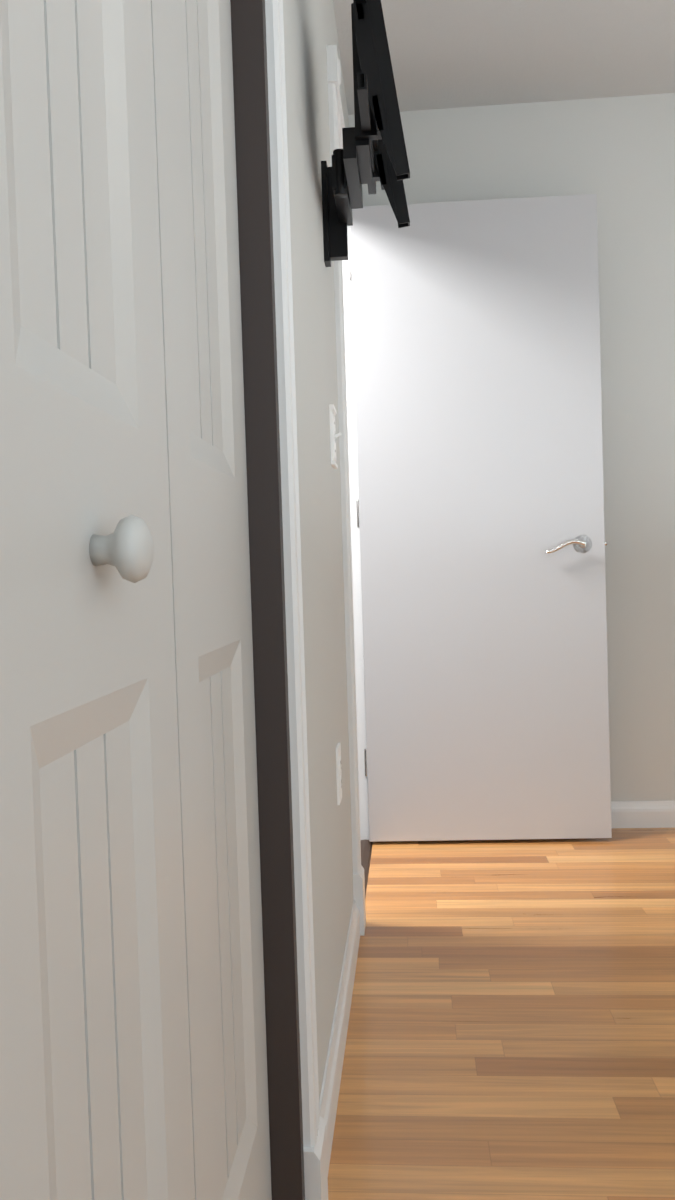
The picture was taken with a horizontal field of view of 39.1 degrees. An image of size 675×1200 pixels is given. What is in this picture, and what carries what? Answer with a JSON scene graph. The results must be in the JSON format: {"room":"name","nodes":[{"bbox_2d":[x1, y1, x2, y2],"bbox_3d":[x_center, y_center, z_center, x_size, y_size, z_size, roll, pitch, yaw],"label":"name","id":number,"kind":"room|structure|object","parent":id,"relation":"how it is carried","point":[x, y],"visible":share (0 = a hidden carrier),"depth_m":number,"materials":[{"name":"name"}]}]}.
{"room":"bedroom","nodes":[
{"label":"bedroom","id":0,"kind":"room"},
{"bbox_2d":[283,0,352,1100],"bbox_3d":[-0.060,-0.358,2.233,0.118,2.500,2.069,-2,2,4],"label":"wall","id":1,"kind":"structure","parent":0,"point":[306,80],"depth_m":1.74,"materials":[{"name":"grey paint"}]},
{"bbox_2d":[329,404,341,468],"bbox_3d":[-0.002,-0.355,2.073,0.023,0.128,0.082,-2,2,4],"label":"light switch","id":2,"kind":"object","parent":1,"relation":"attached to","point":[332,415],"visible":1,"depth_m":2.04,"materials":[{"name":"white plastic"}]},
{"bbox_2d":[336,743,341,804],"bbox_3d":[0.004,0.361,1.981,0.007,0.116,0.072,-2,2,4],"label":"electrical outlet","id":3,"kind":"object","parent":1,"relation":"attached to","point":[338,773],"visible":1,"depth_m":1.95,"materials":[{"name":"white plastic"}]},
{"bbox_2d":[319,900,359,1172],"bbox_3d":[0.009,0.799,1.828,0.014,0.088,1.029,-2,2,4],"label":"baseboard","id":4,"kind":"structure","parent":1,"relation":"attached to","point":[328,1102],"depth_m":1.72,"materials":[{"name":"white wood"}]},
{"bbox_2d":[326,45,368,935],"bbox_3d":[-0.005,-0.264,2.759,0.152,2.157,0.893,-2,2,4],"label":"door frame","id":5,"kind":"structure","parent":1,"relation":"attached to","point":[336,122],"depth_m":2.35,"materials":[{"name":"white wood"}]},
{"bbox_2d":[321,0,409,266],"bbox_3d":[0.039,-0.933,1.786,0.182,0.438,0.515,-2,2,4],"label":"mount","id":6,"kind":"object","parent":1,"relation":"attached to","point":[371,152],"visible":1,"depth_m":1.69,"materials":[{"name":"black metal"}]},
{"bbox_2d":[361,839,372,896],"bbox_3d":[0.065,0.808,2.789,0.049,0.009,0.719,-2,2,4],"label":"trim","id":7,"kind":"structure","parent":1,"relation":"attached to","point":[366,848],"depth_m":2.96,"materials":[{"name":"brown wood"}]},
{"bbox_2d":[349,194,611,841],"bbox_3d":[0.462,-0.247,3.077,0.800,2.050,0.119,-2,2,4],"label":"bedroom door","id":8,"kind":"structure","parent":1,"relation":"in","point":[480,501],"depth_m":3.06,"materials":[{"name":"white painted wood"},{"name":"satin nickel"}]},
{"bbox_2d":[328,828,674,1199],"bbox_3d":[1.655,0.838,1.252,3.620,0.060,3.841,-2,2,4],"label":"floor","id":9,"kind":"structure","parent":0,"point":[511,1031],"depth_m":1.86,"materials":[{"name":"brown wood"}]},
{"bbox_2d":[333,0,674,114],"bbox_3d":[1.635,-1.672,1.173,3.740,0.080,4.081,-2,2,4],"label":"ceiling","id":10,"kind":"structure","parent":0,"point":[444,54],"depth_m":2.85,"materials":[{"name":"white paint"}]},
{"bbox_2d":[348,93,674,800],"bbox_3d":[1.885,-0.448,3.180,3.620,2.500,0.120,-2,2,4],"label":"wall","id":11,"kind":"structure","parent":0,"point":[616,155],"depth_m":3.19,"materials":[{"name":"grey paint"}]},
{"bbox_2d":[611,801,674,827],"bbox_3d":[1.846,0.701,3.145,3.480,0.088,0.031,-2,2,4],"label":"baseboard","id":12,"kind":"structure","parent":11,"relation":"attached to","point":[642,814],"depth_m":3.21,"materials":[{"name":"white wood"}]},
{"bbox_3d":[-0.234,-1.376,0.367,0.118,0.345,1.610,-2,2,4],"label":"wall","id":13,"kind":"structure","parent":0,"visible":0},
{"bbox_2d":[0,0,194,1199],"bbox_3d":[-0.157,-0.146,0.596,0.072,2.036,0.387,-2,2,4],"label":"closet door","id":14,"kind":"structure","parent":13,"relation":"in","point":[95,1091],"depth_m":0.59,"materials":[{"name":"grey wood"}]},
{"bbox_2d":[151,0,271,1199],"bbox_3d":[-0.145,-0.158,0.987,0.036,2.036,0.386,-2,2,4],"label":"closet door","id":15,"kind":"structure","parent":13,"relation":"in","point":[199,251],"depth_m":0.98,"materials":[{"name":"grey wood"}]},
{"bbox_2d":[230,0,304,1199],"bbox_3d":[-0.195,-0.157,0.404,0.123,2.095,1.610,-2,2,4],"label":"door frame","id":16,"kind":"structure","parent":13,"relation":"attached to","point":[254,206],"depth_m":1.18,"materials":[{"name":"grey"}]},
{"bbox_2d":[265,0,327,1199],"bbox_3d":[-0.123,-0.201,0.397,0.029,2.180,1.780,-2,2,4],"label":"trim","id":17,"kind":"structure","parent":13,"relation":"attached to","point":[315,1156],"depth_m":1.22,"materials":[{"name":"white wood"}]}
]}

